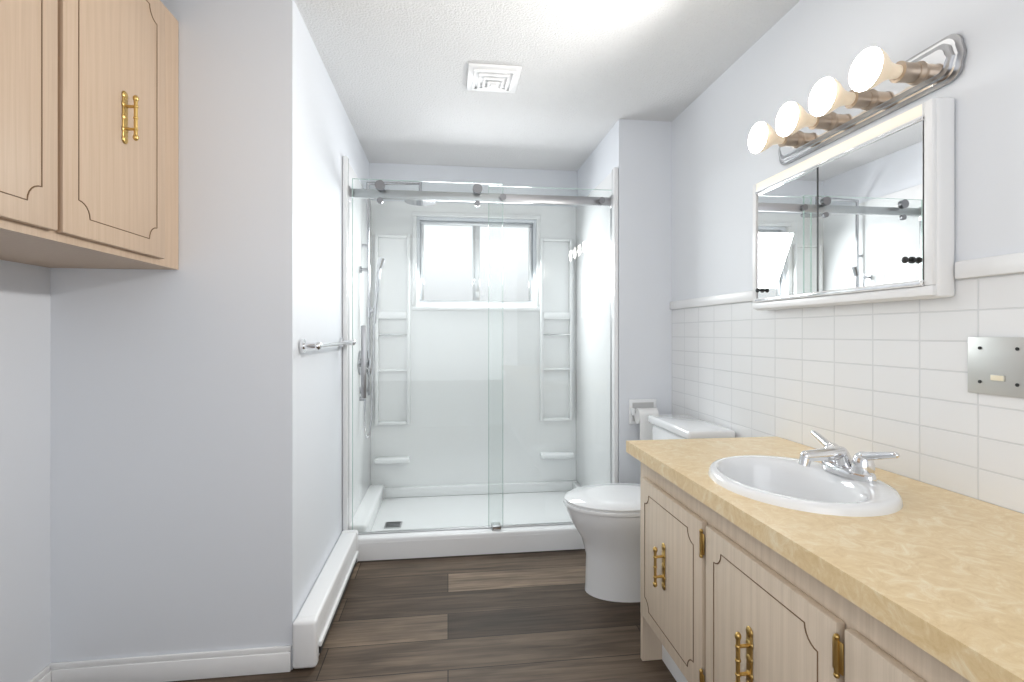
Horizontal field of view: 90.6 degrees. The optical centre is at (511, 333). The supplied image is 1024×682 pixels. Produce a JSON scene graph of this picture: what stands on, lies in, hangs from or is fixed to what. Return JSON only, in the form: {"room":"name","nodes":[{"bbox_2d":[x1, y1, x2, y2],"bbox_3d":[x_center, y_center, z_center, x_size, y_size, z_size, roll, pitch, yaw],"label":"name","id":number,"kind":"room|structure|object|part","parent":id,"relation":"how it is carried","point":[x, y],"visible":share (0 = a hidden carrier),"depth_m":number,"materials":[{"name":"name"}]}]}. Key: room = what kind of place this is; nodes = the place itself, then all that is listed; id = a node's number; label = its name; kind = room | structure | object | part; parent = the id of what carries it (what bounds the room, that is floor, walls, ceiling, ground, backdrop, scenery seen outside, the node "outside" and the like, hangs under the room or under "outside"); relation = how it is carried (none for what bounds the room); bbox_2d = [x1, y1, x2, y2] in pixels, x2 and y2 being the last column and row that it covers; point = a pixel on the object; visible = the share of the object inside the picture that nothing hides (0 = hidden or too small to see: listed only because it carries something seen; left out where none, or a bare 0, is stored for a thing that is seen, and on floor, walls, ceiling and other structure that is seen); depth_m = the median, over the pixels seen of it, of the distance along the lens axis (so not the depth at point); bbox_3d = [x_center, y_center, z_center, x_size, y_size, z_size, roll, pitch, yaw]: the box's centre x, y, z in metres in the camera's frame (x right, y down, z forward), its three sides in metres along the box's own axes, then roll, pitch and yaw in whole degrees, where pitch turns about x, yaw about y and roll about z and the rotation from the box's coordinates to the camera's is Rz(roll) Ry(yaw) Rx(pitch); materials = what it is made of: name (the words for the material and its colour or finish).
{"room":"bathroom","nodes":[
{"label":"bathroom","id":0,"kind":"room"},
{"bbox_2d":[0,260,49,681],"bbox_3d":[-1.415,0.000,0.194,0.100,2.400,3.040,0,0,-7],"label":"wall","id":1,"kind":"structure","parent":0,"point":[24,472],"depth_m":1.60,"materials":[{"name":"white paint"}]},
{"bbox_2d":[0,0,71,247],"bbox_3d":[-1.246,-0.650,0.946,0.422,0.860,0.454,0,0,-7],"label":"door","id":2,"kind":"structure","parent":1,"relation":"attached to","point":[36,35],"depth_m":1.13,"materials":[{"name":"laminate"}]},
{"bbox_2d":[0,0,178,269],"bbox_3d":[-1.310,-0.650,1.452,0.422,0.860,0.566,0,0,-7],"label":"upper cabinet","id":3,"kind":"object","parent":1,"relation":"attached to","point":[89,133],"depth_m":1.44,"materials":[{"name":"laminate"}]},
{"bbox_2d":[28,645,290,681],"bbox_3d":[-0.986,1.155,0.299,0.776,0.089,2.938,0,0,-7],"label":"baseboard","id":4,"kind":"structure","parent":1,"relation":"attached to","point":[208,664],"depth_m":1.75,"materials":[{"name":"white wood"}]},
{"bbox_2d":[50,0,368,669],"bbox_3d":[-1.336,0.000,2.679,0.880,2.400,1.870,0,0,-7],"label":"wall","id":5,"kind":"structure","parent":0,"point":[196,451],"depth_m":1.77,"materials":[{"name":"white paint"}]},
{"bbox_2d":[293,530,358,668],"bbox_3d":[-0.787,1.108,2.221,0.092,0.168,0.859,0,0,-7],"label":"heater","id":6,"kind":"object","parent":5,"relation":"attached to","point":[313,622],"visible":0.98,"depth_m":1.99,"materials":[{"name":"white painted metal"}]},
{"bbox_2d":[299,337,355,352],"bbox_3d":[-0.800,0.048,2.263,0.076,0.052,0.762,0,0,-7],"label":"towel rail","id":7,"kind":"object","parent":5,"relation":"attached to","point":[303,345],"visible":1,"depth_m":1.91,"materials":[{"name":"silver metal"}]},
{"bbox_2d":[170,549,676,681],"bbox_3d":[-0.198,1.250,1.290,2.790,0.100,4.910,0,0,-7],"label":"floor","id":8,"kind":"structure","parent":0,"point":[540,616],"depth_m":2.07,"materials":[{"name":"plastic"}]},
{"bbox_2d":[343,156,617,560],"bbox_3d":[-0.202,0.116,3.191,1.496,2.164,0.934,0,0,-7],"label":"shower enclosure","id":9,"kind":"object","parent":8,"relation":"on","point":[478,430],"visible":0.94,"depth_m":3.56,"materials":[{"name":"white plastic"}]},
{"bbox_2d":[563,414,734,602],"bbox_3d":[0.596,0.812,2.394,0.717,0.775,0.456,0,0,-7],"label":"toilet","id":10,"kind":"object","parent":8,"relation":"on","point":[605,518],"visible":0.48,"depth_m":2.26,"materials":[{"name":"white ceramic"}]},
{"bbox_3d":[0.515,1.000,2.383,0.530,0.400,0.376,0,0,-7],"label":"bowl","id":11,"kind":"part","parent":10,"relation":"part of","materials":[{"name":"white ceramic"}]},
{"bbox_3d":[0.510,0.658,2.383,0.544,0.280,0.386,0,0,-7],"label":"seat","id":12,"kind":"part","parent":10,"relation":"part of","materials":[{"name":"white ceramic"}]},
{"bbox_3d":[0.793,0.811,2.418,0.320,0.773,0.456,0,0,-7],"label":"tank","id":13,"kind":"part","parent":10,"relation":"part of","materials":[{"name":"white ceramic"}]},
{"bbox_2d":[626,430,1023,681],"bbox_3d":[0.872,0.742,0.703,0.610,0.912,2.443,0,0,-7],"label":"bathroom vanity","id":14,"kind":"object","parent":8,"relation":"on","point":[771,559],"visible":1,"depth_m":1.09,"materials":[{"name":"laminate"}]},
{"bbox_2d":[708,455,903,558],"bbox_3d":[0.750,0.467,1.340,0.416,0.182,0.484,0,0,-7],"label":"sink","id":15,"kind":"object","parent":14,"relation":"in","point":[787,491],"depth_m":1.28,"materials":[{"name":"white ceramic"}]},
{"bbox_2d":[798,430,900,483],"bbox_3d":[0.846,0.332,1.352,0.172,0.092,0.294,0,0,-7],"label":"faucet","id":16,"kind":"object","parent":14,"relation":"on","point":[836,463],"depth_m":1.33,"materials":[{"name":"silver metal"}]},
{"bbox_2d":[369,163,576,306],"bbox_3d":[-0.267,0.000,3.706,1.500,2.400,0.100,0,0,-7],"label":"wall","id":17,"kind":"structure","parent":0,"point":[523,179],"depth_m":3.66,"materials":[{"name":"white paint"}]},
{"bbox_2d":[420,221,531,304],"bbox_3d":[-0.256,-0.510,3.704,0.818,0.598,0.056,0,0,-7],"label":"window","id":18,"kind":"structure","parent":17,"relation":"in","point":[469,264],"depth_m":3.70,"materials":[{"name":"white glass"}]},
{"bbox_2d":[294,0,799,170],"bbox_3d":[-0.198,-1.250,1.290,2.790,0.100,4.910,0,0,-7],"label":"ceiling","id":19,"kind":"structure","parent":0,"point":[593,72],"depth_m":2.27,"materials":[{"name":"white paint"}]},
{"bbox_2d":[467,63,521,92],"bbox_3d":[-0.089,-1.179,2.378,0.240,0.041,0.240,0,0,-7],"label":"fan","id":20,"kind":"object","parent":19,"relation":"attached to","point":[493,78],"visible":1,"depth_m":2.34,"materials":[{"name":"white plastic"}]},
{"bbox_2d":[577,119,671,483],"bbox_3d":[0.739,0.000,3.369,0.410,2.400,1.020,0,0,-7],"label":"wall","id":21,"kind":"structure","parent":0,"point":[638,153],"depth_m":2.86,"materials":[{"name":"white paint"}]},
{"bbox_2d":[629,399,658,439],"bbox_3d":[0.740,0.535,2.801,0.160,0.330,0.103,0,0,-7],"label":"paper holder","id":22,"kind":"object","parent":21,"relation":"attached to","point":[641,411],"visible":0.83,"depth_m":2.78,"materials":[{"name":"white ceramic"}]},
{"bbox_2d":[672,0,1023,513],"bbox_3d":[1.200,0.000,0.953,0.100,2.400,3.890,0,0,-7],"label":"tiled wall","id":23,"kind":"structure","parent":0,"point":[853,379],"depth_m":1.56,"materials":[{"name":"white tile"}]},
{"bbox_2d":[670,252,1023,309],"bbox_3d":[1.137,-0.155,0.995,0.013,0.045,3.789,0,0,-7],"label":"cap","id":24,"kind":"object","parent":23,"relation":"attached to","point":[1013,263],"visible":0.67,"depth_m":1.22,"materials":[{"name":"white tile"}]},
{"bbox_2d":[753,97,953,310],"bbox_3d":[1.016,-0.340,1.635,0.089,0.500,0.760,0,0,-7],"label":"upper cabinet","id":25,"kind":"object","parent":23,"relation":"attached to","point":[866,216],"visible":1,"depth_m":1.46,"materials":[{"name":"mirror"},{"name":"white painted wood"}]},
{"bbox_3d":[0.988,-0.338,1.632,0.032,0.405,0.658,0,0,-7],"label":"knob","id":26,"kind":"part","parent":25,"relation":"part of","materials":[{"name":"grey metal"}]},
{"bbox_2d":[757,120,923,298],"bbox_3d":[1.003,-0.338,1.634,0.010,0.405,0.700,0,0,-7],"label":"mirror","id":27,"kind":"object","parent":25,"relation":"attached to","point":[845,222],"depth_m":1.52,"materials":[{"name":"white mirror"}]},
{"bbox_2d":[748,34,966,164],"bbox_3d":[0.976,-0.690,1.575,0.185,0.120,0.702,0,0,-7],"label":"sconce","id":28,"kind":"object","parent":23,"relation":"attached to","point":[881,84],"visible":1,"depth_m":1.46,"materials":[{"name":"silver metal"}]},
{"bbox_2d":[968,337,1023,397],"bbox_3d":[1.117,0.076,1.164,0.007,0.134,0.139,0,0,-7],"label":"electrical outlet plate","id":29,"kind":"object","parent":23,"relation":"attached to","point":[995,365],"visible":1,"depth_m":1.17,"materials":[{"name":"grey metal"}]}
]}

